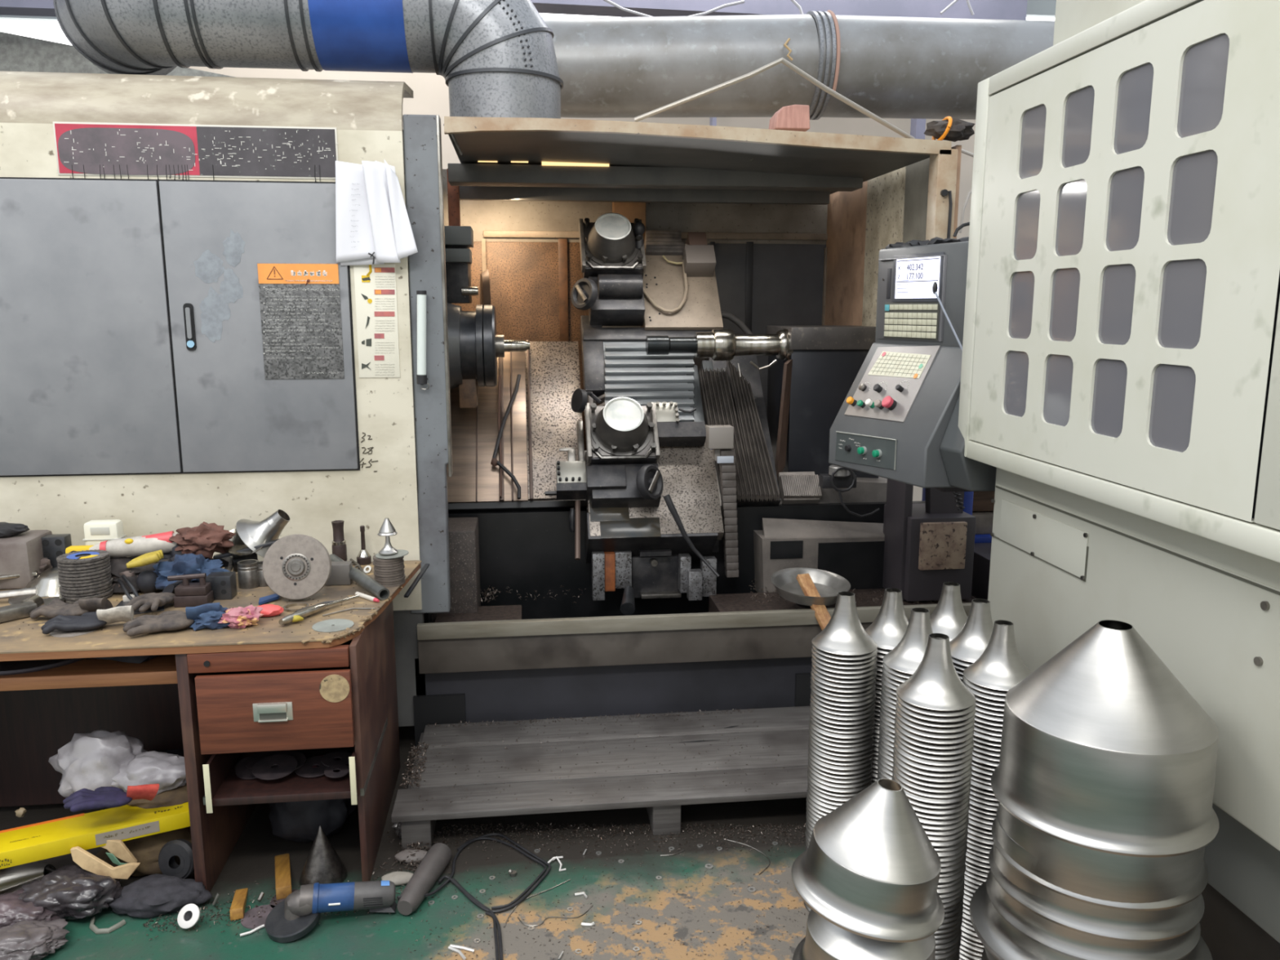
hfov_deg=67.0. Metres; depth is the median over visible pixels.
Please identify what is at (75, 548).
packet
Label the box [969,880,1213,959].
hopper
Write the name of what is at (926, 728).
funnel
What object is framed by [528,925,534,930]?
washer
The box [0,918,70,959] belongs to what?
plastic bag
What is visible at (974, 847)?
funnel
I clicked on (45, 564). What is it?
rag
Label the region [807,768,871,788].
funnel
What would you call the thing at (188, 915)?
ring
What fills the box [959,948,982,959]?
funnel
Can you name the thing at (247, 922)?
disc
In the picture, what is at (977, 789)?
funnel
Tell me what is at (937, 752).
funnel
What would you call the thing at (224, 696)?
office desk
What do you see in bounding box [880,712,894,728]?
funnel
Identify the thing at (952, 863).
funnel
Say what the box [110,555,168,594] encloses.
heap
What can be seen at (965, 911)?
funnel
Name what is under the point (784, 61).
rod
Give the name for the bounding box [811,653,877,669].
funnel
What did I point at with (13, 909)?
bag
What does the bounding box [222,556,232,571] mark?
knitted cuff
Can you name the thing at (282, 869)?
block
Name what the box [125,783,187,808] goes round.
flap
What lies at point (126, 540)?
print
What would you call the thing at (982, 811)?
funnel
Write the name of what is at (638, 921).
washer
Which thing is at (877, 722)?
funnel
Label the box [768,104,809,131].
wood block
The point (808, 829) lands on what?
funnel
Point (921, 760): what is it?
funnel
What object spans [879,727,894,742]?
funnel
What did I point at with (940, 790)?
funnel
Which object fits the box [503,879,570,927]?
loose wire
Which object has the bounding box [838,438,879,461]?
print
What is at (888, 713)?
funnel
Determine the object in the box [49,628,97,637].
disc
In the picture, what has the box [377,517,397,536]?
cone
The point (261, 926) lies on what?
scrap
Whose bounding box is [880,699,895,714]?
funnel
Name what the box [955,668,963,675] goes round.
funnel
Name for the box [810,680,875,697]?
funnel
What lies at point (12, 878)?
cone
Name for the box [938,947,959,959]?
funnel
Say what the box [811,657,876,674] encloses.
funnel
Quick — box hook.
[88,916,125,933]
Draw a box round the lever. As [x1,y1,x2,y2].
[57,586,65,601]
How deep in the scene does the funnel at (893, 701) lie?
2.44 m
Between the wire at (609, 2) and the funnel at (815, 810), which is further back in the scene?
the wire at (609, 2)
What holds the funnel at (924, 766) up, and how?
on the funnel at (936, 774)
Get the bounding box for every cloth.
[85,654,162,663]
[108,873,212,918]
[152,553,229,589]
[154,544,228,568]
[217,604,263,628]
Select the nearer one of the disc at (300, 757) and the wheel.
the disc at (300, 757)
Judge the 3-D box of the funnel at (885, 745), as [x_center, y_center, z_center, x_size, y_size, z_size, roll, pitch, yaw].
[0.704,0.609,2.479,0.172,0.140,0.172,1,10,6]
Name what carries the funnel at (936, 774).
on the funnel at (936, 833)
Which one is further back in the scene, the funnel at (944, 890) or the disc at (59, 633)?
the disc at (59, 633)
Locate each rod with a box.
[322,608,375,616]
[634,57,915,138]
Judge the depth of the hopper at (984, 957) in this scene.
2.13 m
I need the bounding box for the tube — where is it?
[88,530,178,557]
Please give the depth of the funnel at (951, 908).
2.19 m
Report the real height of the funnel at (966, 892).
0.140 m
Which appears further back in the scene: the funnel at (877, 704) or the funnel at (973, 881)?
the funnel at (877, 704)
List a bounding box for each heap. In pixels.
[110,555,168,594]
[372,742,457,888]
[748,578,975,604]
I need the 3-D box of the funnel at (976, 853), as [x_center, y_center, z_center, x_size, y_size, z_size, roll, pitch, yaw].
[0.877,0.839,2.419,0.172,0.140,0.172,4,11,21]
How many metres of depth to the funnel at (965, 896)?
2.40 m
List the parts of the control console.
auxiliary panel, operation panel, display panel, support arm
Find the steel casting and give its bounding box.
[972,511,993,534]
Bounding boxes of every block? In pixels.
[40,533,71,567]
[167,573,213,607]
[205,571,236,599]
[229,888,248,919]
[275,853,292,899]
[324,560,352,585]
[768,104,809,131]
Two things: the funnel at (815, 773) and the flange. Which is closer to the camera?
the funnel at (815, 773)
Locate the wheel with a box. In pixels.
[262,533,331,599]
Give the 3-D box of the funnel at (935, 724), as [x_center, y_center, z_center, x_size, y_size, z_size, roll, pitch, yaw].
[0.666,0.454,2.173,0.172,0.140,0.172,3,11,17]
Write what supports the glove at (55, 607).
on the office desk
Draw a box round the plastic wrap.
[111,751,186,794]
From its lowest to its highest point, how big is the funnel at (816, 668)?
0.140 m
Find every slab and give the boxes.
[381,871,413,885]
[394,848,426,862]
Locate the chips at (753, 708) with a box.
[418,707,784,810]
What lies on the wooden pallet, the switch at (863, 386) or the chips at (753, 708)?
the chips at (753, 708)
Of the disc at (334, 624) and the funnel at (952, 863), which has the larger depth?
the disc at (334, 624)
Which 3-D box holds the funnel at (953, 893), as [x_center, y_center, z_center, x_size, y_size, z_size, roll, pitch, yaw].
[0.666,0.856,2.243,0.172,0.140,0.172,9,14,42]
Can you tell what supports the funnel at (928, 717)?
on the funnel at (935, 724)
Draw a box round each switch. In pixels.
[844,444,851,451]
[858,382,866,391]
[873,383,882,392]
[895,384,903,391]
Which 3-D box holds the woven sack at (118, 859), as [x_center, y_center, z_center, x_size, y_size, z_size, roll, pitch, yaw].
[-1.462,1.093,2.833,0.308,0.205,0.301,-1,10,-7]
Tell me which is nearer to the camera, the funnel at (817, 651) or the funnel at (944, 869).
the funnel at (944, 869)
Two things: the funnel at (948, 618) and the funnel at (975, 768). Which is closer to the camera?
the funnel at (975, 768)
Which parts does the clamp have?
handle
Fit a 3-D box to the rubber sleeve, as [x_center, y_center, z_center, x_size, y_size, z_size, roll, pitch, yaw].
[-0.622,1.148,2.792,0.072,0.072,0.283,2,10,9]
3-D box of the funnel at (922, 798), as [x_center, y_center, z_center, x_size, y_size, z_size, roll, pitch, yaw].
[0.665,0.630,2.202,0.172,0.140,0.172,-1,10,-4]
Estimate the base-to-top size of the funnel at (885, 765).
0.140 m
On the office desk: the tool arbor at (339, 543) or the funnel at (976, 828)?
the tool arbor at (339, 543)
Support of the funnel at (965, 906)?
on the funnel at (965, 896)
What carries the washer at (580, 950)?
on the floor
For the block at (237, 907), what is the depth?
2.68 m
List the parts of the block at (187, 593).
post, post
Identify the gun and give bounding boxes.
[278,594,359,625]
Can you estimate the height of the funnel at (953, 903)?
0.140 m
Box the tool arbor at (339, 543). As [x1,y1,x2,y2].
[331,520,346,560]
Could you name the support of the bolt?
on the floor
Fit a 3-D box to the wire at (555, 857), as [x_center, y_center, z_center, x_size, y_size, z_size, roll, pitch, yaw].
[-0.253,1.152,2.906,0.052,0.010,0.073,-2,10,-12]
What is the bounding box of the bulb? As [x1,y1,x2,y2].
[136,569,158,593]
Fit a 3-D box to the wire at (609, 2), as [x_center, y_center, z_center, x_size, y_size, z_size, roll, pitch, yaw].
[0.189,-2.713,5.575,0.843,0.125,0.016,-1,10,-7]
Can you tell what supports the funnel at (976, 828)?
on the funnel at (975, 818)
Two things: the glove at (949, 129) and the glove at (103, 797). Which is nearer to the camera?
the glove at (103, 797)
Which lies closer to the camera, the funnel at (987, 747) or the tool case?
the funnel at (987, 747)
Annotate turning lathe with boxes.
[0,71,976,750]
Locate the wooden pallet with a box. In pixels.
[391,706,809,850]
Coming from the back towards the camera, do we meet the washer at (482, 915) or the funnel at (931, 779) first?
the washer at (482, 915)
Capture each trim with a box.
[0,0,56,17]
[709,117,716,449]
[910,119,925,139]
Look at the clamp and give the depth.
2.84 m
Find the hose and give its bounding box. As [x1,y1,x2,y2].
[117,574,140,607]
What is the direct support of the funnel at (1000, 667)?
on the funnel at (1001, 693)
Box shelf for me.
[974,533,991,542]
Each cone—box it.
[0,861,56,893]
[299,825,346,884]
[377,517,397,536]
[791,777,944,942]
[991,619,1218,857]
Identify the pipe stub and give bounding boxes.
[230,552,257,572]
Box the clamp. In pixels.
[0,586,44,622]
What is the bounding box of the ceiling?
[530,0,1027,20]
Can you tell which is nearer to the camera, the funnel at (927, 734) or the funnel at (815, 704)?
the funnel at (927, 734)
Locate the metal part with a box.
[988,802,1204,942]
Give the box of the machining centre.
[958,0,1279,959]
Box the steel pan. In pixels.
[770,567,850,608]
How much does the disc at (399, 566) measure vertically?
0.007 m
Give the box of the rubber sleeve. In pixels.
[397,842,451,915]
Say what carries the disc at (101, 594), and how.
on the disc at (110, 594)
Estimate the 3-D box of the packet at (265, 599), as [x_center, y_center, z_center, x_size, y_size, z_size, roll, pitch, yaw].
[-1.147,0.366,2.999,0.039,0.010,0.111,6,12,32]
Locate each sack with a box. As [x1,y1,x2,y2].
[70,826,191,879]
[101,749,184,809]
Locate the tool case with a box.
[0,521,52,589]
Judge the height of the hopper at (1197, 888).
0.326 m
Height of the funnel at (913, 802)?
0.140 m
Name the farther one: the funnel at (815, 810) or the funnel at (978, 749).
the funnel at (815, 810)
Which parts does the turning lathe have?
cabinet door, latch lever, cabinet door, panel, bay door handle, rusty panel, drain rod, knob, foot rail, rusty rail, recess panel, foot rail, drain spout, ball lever, ceiling rail, sill, knob, slide plate, door trim, ceiling rail, ram trim, slide plate, foot rail, sill rail, foot rail, guide rail, guide rail, foot rail, grey panel, cable chain, cable chain, cable chain, cable chain, cable chain, cable chain, cable chain, cable chain, cable chain, cable chain, cable chain, cable chain, cable chain, cable chain, cable chain, cable chain, cable chain, panel, post, stained plate, panel, panel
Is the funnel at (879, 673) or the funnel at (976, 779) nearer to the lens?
the funnel at (976, 779)
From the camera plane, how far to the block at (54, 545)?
3.20 m
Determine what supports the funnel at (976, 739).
on the funnel at (987, 747)
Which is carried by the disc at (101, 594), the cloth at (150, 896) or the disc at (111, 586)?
the disc at (111, 586)
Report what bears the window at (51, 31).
in the wall at (430, 91)
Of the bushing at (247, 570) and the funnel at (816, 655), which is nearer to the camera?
the funnel at (816, 655)
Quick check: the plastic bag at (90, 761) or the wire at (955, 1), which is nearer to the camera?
the plastic bag at (90, 761)
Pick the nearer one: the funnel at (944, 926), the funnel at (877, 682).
the funnel at (944, 926)
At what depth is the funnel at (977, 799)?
2.34 m
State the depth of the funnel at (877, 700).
2.61 m
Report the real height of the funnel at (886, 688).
0.140 m
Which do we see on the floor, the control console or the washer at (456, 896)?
the washer at (456, 896)
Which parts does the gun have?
handle, handle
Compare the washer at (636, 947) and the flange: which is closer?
the washer at (636, 947)
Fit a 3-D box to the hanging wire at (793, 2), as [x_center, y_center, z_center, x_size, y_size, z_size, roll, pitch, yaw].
[0.913,-2.767,5.653,0.096,0.112,0.016,-1,10,-7]
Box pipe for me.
[329,553,389,599]
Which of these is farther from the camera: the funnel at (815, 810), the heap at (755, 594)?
the heap at (755, 594)
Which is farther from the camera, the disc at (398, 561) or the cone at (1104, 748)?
the disc at (398, 561)
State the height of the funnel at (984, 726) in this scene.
0.140 m
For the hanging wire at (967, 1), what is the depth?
5.77 m
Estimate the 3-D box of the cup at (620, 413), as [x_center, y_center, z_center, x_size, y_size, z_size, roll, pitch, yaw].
[-0.067,-0.268,3.925,0.167,0.130,0.110,-1,10,-7]
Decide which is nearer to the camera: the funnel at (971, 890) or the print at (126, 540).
the funnel at (971, 890)
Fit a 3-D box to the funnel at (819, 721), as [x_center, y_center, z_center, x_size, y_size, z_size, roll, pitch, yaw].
[0.547,0.570,2.608,0.172,0.140,0.172,4,11,23]
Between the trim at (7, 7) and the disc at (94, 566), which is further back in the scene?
the trim at (7, 7)
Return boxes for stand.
[378,536,397,555]
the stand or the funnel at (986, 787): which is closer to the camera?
the funnel at (986, 787)
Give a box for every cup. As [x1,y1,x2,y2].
[595,213,631,239]
[603,396,644,431]
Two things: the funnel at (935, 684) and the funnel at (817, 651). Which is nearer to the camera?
the funnel at (935, 684)
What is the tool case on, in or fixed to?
on the office desk
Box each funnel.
[235,509,290,557]
[803,901,810,911]
[804,830,810,842]
[805,822,812,835]
[806,793,833,813]
[806,798,828,816]
[806,803,823,818]
[806,807,818,821]
[806,812,816,824]
[806,815,814,827]
[806,820,813,831]
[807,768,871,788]
[807,772,871,792]
[807,777,871,796]
[807,781,853,801]
[807,785,845,805]
[807,788,839,809]
[808,720,874,738]
[808,724,874,742]
[808,728,873,747]
[808,733,873,752]
[808,737,873,756]
[808,741,872,761]
[808,746,872,765]
[808,750,872,770]
[808,755,872,774]
[808,760,872,779]
[808,763,871,783]
[809,702,875,720]
[809,706,874,724]
[809,711,874,729]
[809,715,874,733]
[810,670,875,688]
[810,675,875,693]
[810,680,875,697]
[810,684,875,702]
[810,689,875,706]
[810,693,875,711]
[810,697,875,715]
[811,591,877,655]
[811,648,876,664]
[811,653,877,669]
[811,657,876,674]
[811,662,877,679]
[811,666,876,683]
[812,644,877,660]
[864,587,908,649]
[871,724,879,783]
[874,711,879,716]
[874,715,879,720]
[874,720,879,725]
[875,675,881,680]
[875,679,881,685]
[875,684,881,689]
[875,688,881,694]
[875,693,880,698]
[875,697,880,702]
[875,702,880,707]
[875,706,880,711]
[876,653,886,658]
[876,657,883,662]
[876,662,882,666]
[876,666,882,671]
[876,671,882,675]
[877,648,891,653]
[877,745,893,762]
[877,755,893,771]
[877,759,893,776]
[877,764,892,779]
[877,768,886,778]
[878,741,893,756]
[878,751,893,766]
[879,718,894,733]
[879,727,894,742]
[879,732,893,747]
[879,736,893,752]
[880,675,897,690]
[880,690,896,704]
[880,693,895,710]
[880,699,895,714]
[880,705,895,719]
[880,709,895,724]
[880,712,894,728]
[880,724,894,737]
[881,666,907,682]
[881,681,896,695]
[881,685,896,700]
[882,607,933,674]
[882,612,922,679]
[882,672,902,686]
[892,767,971,793]
[892,773,971,798]
[892,776,970,804]
[893,725,973,750]
[893,740,972,766]
[893,746,972,772]
[893,751,971,777]
[893,757,972,782]
[893,762,971,787]
[894,715,974,738]
[894,720,973,744]
[894,731,973,755]
[894,735,973,760]
[895,704,974,727]
[895,709,974,733]
[896,632,976,711]
[896,638,976,716]
[896,698,975,722]
[906,794,969,808]
[911,798,969,814]
[914,803,969,819]
[917,811,968,825]
[920,814,968,830]
[924,819,968,835]
[926,825,968,840]
[929,582,967,641]
[930,830,968,846]
[933,835,967,851]
[933,916,962,934]
[934,920,962,938]
[935,928,960,944]
[935,928,961,949]
[935,937,960,954]
[935,941,960,959]
[936,840,967,857]
[937,863,965,883]
[937,872,964,888]
[937,875,964,893]
[938,880,964,898]
[938,911,963,928]
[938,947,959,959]
[939,844,967,862]
[939,861,965,877]
[940,856,965,872]
[941,851,966,867]
[941,886,964,903]
[942,891,964,908]
[942,906,963,924]
[944,590,956,597]
[944,897,963,912]
[944,901,963,918]
[949,598,993,662]
[951,657,973,666]
[951,950,959,959]
[953,662,967,671]
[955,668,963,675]
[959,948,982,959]
[959,953,973,959]
[960,925,978,937]
[960,935,984,948]
[960,939,983,952]
[960,944,982,957]
[961,921,975,932]
[961,930,982,943]
[962,675,1007,696]
[962,680,1005,702]
[962,907,969,915]
[962,912,971,921]
[962,917,973,926]
[963,619,1031,691]
[963,893,972,902]
[963,897,970,906]
[963,903,969,911]
[964,870,986,881]
[964,875,984,885]
[964,879,979,889]
[964,884,976,893]
[964,888,973,897]
[965,851,989,863]
[965,856,990,868]
[965,861,990,873]
[965,865,987,877]
[966,847,989,858]
[967,827,993,839]
[967,832,994,844]
[967,837,992,848]
[967,842,990,853]
[968,794,999,806]
[968,799,997,811]
[968,808,995,820]
[968,813,993,825]
[968,817,991,830]
[968,822,991,835]
[969,785,995,795]
[969,789,998,801]
[969,804,996,816]
[970,774,991,785]
[970,779,992,791]
[971,760,996,770]
[971,764,993,775]
[971,769,991,780]
[972,750,999,762]
[972,755,999,766]
[973,694,1004,706]
[973,720,1002,732]
[973,724,1001,737]
[973,730,1001,742]
[973,735,1000,746]
[973,740,1000,751]
[973,745,999,756]
[974,710,1003,721]
[974,715,1003,726]
[975,700,1004,711]
[975,705,1004,716]
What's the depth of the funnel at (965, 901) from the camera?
2.40 m
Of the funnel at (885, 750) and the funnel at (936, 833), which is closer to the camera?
the funnel at (936, 833)
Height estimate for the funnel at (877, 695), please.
0.140 m
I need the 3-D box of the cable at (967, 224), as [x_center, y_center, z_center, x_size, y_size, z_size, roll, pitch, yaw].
[1.136,-0.871,3.358,0.101,0.055,0.012,-1,10,-7]
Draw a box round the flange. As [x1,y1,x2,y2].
[26,566,60,597]
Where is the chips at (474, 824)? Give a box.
[142,822,805,959]
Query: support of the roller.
on the floor
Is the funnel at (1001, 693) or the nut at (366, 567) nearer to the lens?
the funnel at (1001, 693)
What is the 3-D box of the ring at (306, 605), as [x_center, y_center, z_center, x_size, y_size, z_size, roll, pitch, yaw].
[-1.038,0.385,2.921,0.074,0.008,0.074,-1,10,-7]
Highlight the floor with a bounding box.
[0,725,809,959]
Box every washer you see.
[427,900,434,904]
[451,894,457,899]
[473,937,480,942]
[476,913,483,918]
[479,888,485,893]
[488,875,495,879]
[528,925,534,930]
[567,906,573,911]
[574,948,582,953]
[632,946,639,951]
[635,920,641,924]
[655,875,662,879]
[705,863,713,869]
[747,886,755,892]
[773,879,779,883]
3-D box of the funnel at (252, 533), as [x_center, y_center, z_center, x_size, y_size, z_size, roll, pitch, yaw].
[-1.280,0.183,3.258,0.166,0.170,0.162,9,14,42]
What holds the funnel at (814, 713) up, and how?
on the funnel at (819, 721)
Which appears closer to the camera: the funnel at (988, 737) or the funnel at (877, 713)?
the funnel at (988, 737)
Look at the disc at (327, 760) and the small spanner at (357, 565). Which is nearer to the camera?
the disc at (327, 760)
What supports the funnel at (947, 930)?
on the funnel at (949, 919)
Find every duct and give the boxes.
[53,0,563,119]
[542,9,1054,119]
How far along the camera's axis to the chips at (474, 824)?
3.03 m
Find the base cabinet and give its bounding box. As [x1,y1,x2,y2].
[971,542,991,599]
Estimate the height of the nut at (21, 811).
0.029 m
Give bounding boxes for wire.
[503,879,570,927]
[517,905,592,925]
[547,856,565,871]
[603,0,744,17]
[660,848,684,856]
[724,838,770,874]
[790,0,803,14]
[940,0,958,14]
[965,0,974,15]
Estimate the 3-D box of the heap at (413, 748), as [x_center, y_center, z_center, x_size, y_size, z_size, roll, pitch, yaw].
[-0.681,1.052,3.072,0.251,0.171,0.697,-1,10,-4]
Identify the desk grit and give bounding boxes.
[18,582,388,633]
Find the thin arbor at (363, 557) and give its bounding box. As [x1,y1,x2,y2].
[356,525,371,564]
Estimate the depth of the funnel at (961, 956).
2.43 m
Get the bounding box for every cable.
[452,836,546,959]
[952,145,973,232]
[952,222,969,237]
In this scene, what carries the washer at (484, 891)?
on the floor
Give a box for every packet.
[65,545,93,553]
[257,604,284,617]
[258,593,280,604]
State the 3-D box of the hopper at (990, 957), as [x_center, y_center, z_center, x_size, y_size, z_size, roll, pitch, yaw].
[0.942,0.862,2.022,0.406,0.322,0.406,-7,12,-34]
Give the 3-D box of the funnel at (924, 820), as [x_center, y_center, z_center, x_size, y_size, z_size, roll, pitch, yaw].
[0.665,0.680,2.212,0.172,0.140,0.172,-6,12,-30]
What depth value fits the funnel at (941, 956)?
2.21 m
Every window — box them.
[0,19,71,45]
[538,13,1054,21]
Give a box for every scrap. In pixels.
[240,924,264,936]
[448,945,466,959]
[449,943,475,952]
[574,891,587,898]
[581,921,595,925]
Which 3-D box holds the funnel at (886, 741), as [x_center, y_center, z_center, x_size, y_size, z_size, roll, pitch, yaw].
[0.704,0.596,2.478,0.172,0.140,0.172,9,14,42]
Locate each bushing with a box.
[236,559,258,589]
[257,560,267,586]
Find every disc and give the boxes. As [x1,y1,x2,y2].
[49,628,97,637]
[56,549,109,563]
[57,555,110,566]
[57,558,110,569]
[57,561,110,573]
[57,564,111,577]
[57,572,111,583]
[58,568,111,580]
[58,574,111,586]
[59,582,111,593]
[60,576,112,590]
[60,584,112,596]
[62,587,113,599]
[64,591,113,603]
[234,756,248,770]
[235,760,257,779]
[240,904,275,928]
[244,751,279,769]
[252,754,297,779]
[270,888,298,906]
[271,751,306,769]
[294,755,334,777]
[311,618,354,632]
[321,751,351,766]
[324,764,349,777]
[373,555,404,561]
[373,558,403,564]
[373,559,404,566]
[373,562,404,568]
[373,564,404,572]
[373,568,404,574]
[373,569,404,577]
[374,573,404,579]
[374,573,405,582]
[375,549,408,559]
[375,577,404,584]
[381,580,405,586]
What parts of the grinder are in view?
handle, power cord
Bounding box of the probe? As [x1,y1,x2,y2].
[932,281,962,351]
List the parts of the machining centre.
housing frame, window door, access plate, fixed panel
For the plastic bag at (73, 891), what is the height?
0.114 m
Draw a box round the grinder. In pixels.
[265,832,551,942]
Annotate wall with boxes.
[0,0,1056,506]
[0,31,235,77]
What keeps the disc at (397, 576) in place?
on the disc at (402, 577)
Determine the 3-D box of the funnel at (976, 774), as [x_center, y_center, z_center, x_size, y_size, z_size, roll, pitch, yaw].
[0.876,0.638,2.384,0.172,0.140,0.172,-5,11,-25]
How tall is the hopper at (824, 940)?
0.230 m
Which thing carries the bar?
on the rag at (206, 539)
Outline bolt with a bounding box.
[507,869,516,876]
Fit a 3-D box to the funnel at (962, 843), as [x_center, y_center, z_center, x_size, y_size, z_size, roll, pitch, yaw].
[0.667,0.743,2.224,0.172,0.140,0.172,-9,14,-41]
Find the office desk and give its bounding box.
[0,560,429,892]
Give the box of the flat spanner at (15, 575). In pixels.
[0,570,37,579]
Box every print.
[124,538,133,543]
[142,530,173,542]
[265,288,339,373]
[285,270,332,281]
[349,183,359,248]
[375,279,395,375]
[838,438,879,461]
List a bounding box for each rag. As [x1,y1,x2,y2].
[37,557,53,575]
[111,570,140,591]
[168,521,235,559]
[188,604,230,631]
[268,798,357,843]
[885,236,968,248]
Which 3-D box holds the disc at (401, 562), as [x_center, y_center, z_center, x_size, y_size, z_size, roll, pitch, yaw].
[-0.827,0.269,3.180,0.099,0.007,0.099,-1,10,-7]
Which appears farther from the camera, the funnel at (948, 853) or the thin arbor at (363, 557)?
the thin arbor at (363, 557)
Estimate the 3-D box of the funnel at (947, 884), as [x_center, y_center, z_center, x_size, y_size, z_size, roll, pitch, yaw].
[0.665,0.831,2.239,0.172,0.140,0.172,-1,10,-5]
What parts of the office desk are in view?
panel, slide rail, panel, drawer, drawer, drawer handle, drawer, open drawer, drawer, slide rail, panel, black strip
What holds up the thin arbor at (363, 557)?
on the office desk
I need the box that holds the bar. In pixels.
[213,538,279,559]
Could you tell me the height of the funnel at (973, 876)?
0.140 m
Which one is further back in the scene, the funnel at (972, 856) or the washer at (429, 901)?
the washer at (429, 901)
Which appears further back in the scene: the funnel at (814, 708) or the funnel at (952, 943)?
the funnel at (814, 708)
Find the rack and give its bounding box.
[921,488,991,542]
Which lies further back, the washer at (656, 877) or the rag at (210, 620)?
the washer at (656, 877)
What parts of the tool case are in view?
cloth cap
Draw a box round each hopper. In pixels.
[792,909,935,959]
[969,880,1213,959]
[981,948,988,959]
[983,945,997,959]
[986,806,1200,959]
[991,817,1208,911]
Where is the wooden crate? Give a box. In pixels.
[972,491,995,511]
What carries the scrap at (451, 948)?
on the floor
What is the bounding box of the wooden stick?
[795,573,831,630]
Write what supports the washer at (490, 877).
on the floor
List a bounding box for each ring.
[177,903,199,928]
[283,602,309,612]
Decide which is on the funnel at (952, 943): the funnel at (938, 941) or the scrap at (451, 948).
the funnel at (938, 941)
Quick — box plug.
[122,593,134,601]
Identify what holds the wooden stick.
in the steel pan
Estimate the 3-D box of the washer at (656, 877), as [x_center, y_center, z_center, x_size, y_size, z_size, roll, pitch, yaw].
[0.055,1.168,2.841,0.018,0.002,0.018,-1,10,-7]
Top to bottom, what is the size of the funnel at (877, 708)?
0.140 m
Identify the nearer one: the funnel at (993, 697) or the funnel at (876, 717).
the funnel at (993, 697)
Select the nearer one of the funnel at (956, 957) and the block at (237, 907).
the funnel at (956, 957)
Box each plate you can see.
[0,657,85,675]
[8,586,66,604]
[115,600,164,614]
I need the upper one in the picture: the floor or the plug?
the plug
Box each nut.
[15,807,26,817]
[363,565,372,573]
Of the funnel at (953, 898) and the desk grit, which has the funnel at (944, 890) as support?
the funnel at (953, 898)
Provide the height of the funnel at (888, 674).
0.140 m
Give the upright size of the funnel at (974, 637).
0.140 m
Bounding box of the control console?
[828,240,996,492]
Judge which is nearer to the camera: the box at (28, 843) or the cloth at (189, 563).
the box at (28, 843)
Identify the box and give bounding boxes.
[0,801,190,869]
[82,519,126,545]
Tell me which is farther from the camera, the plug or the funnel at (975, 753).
the plug
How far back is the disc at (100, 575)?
2.96 m
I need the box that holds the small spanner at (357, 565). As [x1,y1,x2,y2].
[349,558,364,573]
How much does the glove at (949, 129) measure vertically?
0.096 m
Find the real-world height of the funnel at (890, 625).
0.140 m
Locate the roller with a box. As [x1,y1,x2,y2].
[158,839,194,878]
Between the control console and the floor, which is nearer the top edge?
the control console
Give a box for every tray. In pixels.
[0,653,177,691]
[434,588,975,622]
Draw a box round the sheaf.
[335,160,417,266]
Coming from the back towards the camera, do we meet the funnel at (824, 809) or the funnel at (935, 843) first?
the funnel at (824, 809)
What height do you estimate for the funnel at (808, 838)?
0.140 m
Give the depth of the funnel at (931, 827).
2.15 m
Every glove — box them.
[30,597,112,618]
[40,604,133,634]
[62,783,159,812]
[122,602,219,636]
[124,579,191,612]
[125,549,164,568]
[924,115,974,142]
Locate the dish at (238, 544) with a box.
[222,528,266,555]
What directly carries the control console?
attached to the machining centre
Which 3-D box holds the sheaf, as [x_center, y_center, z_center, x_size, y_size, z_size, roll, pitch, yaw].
[-0.891,-0.897,3.253,0.277,0.345,0.056,-1,10,-7]
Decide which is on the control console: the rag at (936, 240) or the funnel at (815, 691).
the rag at (936, 240)
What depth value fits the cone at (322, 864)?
2.80 m
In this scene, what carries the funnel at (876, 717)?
on the funnel at (877, 722)
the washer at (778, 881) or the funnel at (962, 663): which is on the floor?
the washer at (778, 881)
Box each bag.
[0,888,60,928]
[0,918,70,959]
[17,864,123,920]
[48,729,147,797]
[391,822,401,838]
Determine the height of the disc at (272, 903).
0.003 m
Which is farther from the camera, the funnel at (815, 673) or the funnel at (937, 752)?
the funnel at (815, 673)
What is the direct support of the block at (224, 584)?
on the office desk
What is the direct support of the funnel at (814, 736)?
on the funnel at (869, 744)
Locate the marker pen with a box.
[355,591,379,602]
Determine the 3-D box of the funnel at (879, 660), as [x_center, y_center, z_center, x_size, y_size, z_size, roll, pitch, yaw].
[0.690,0.407,2.652,0.172,0.140,0.172,-1,10,-7]
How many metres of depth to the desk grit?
2.90 m

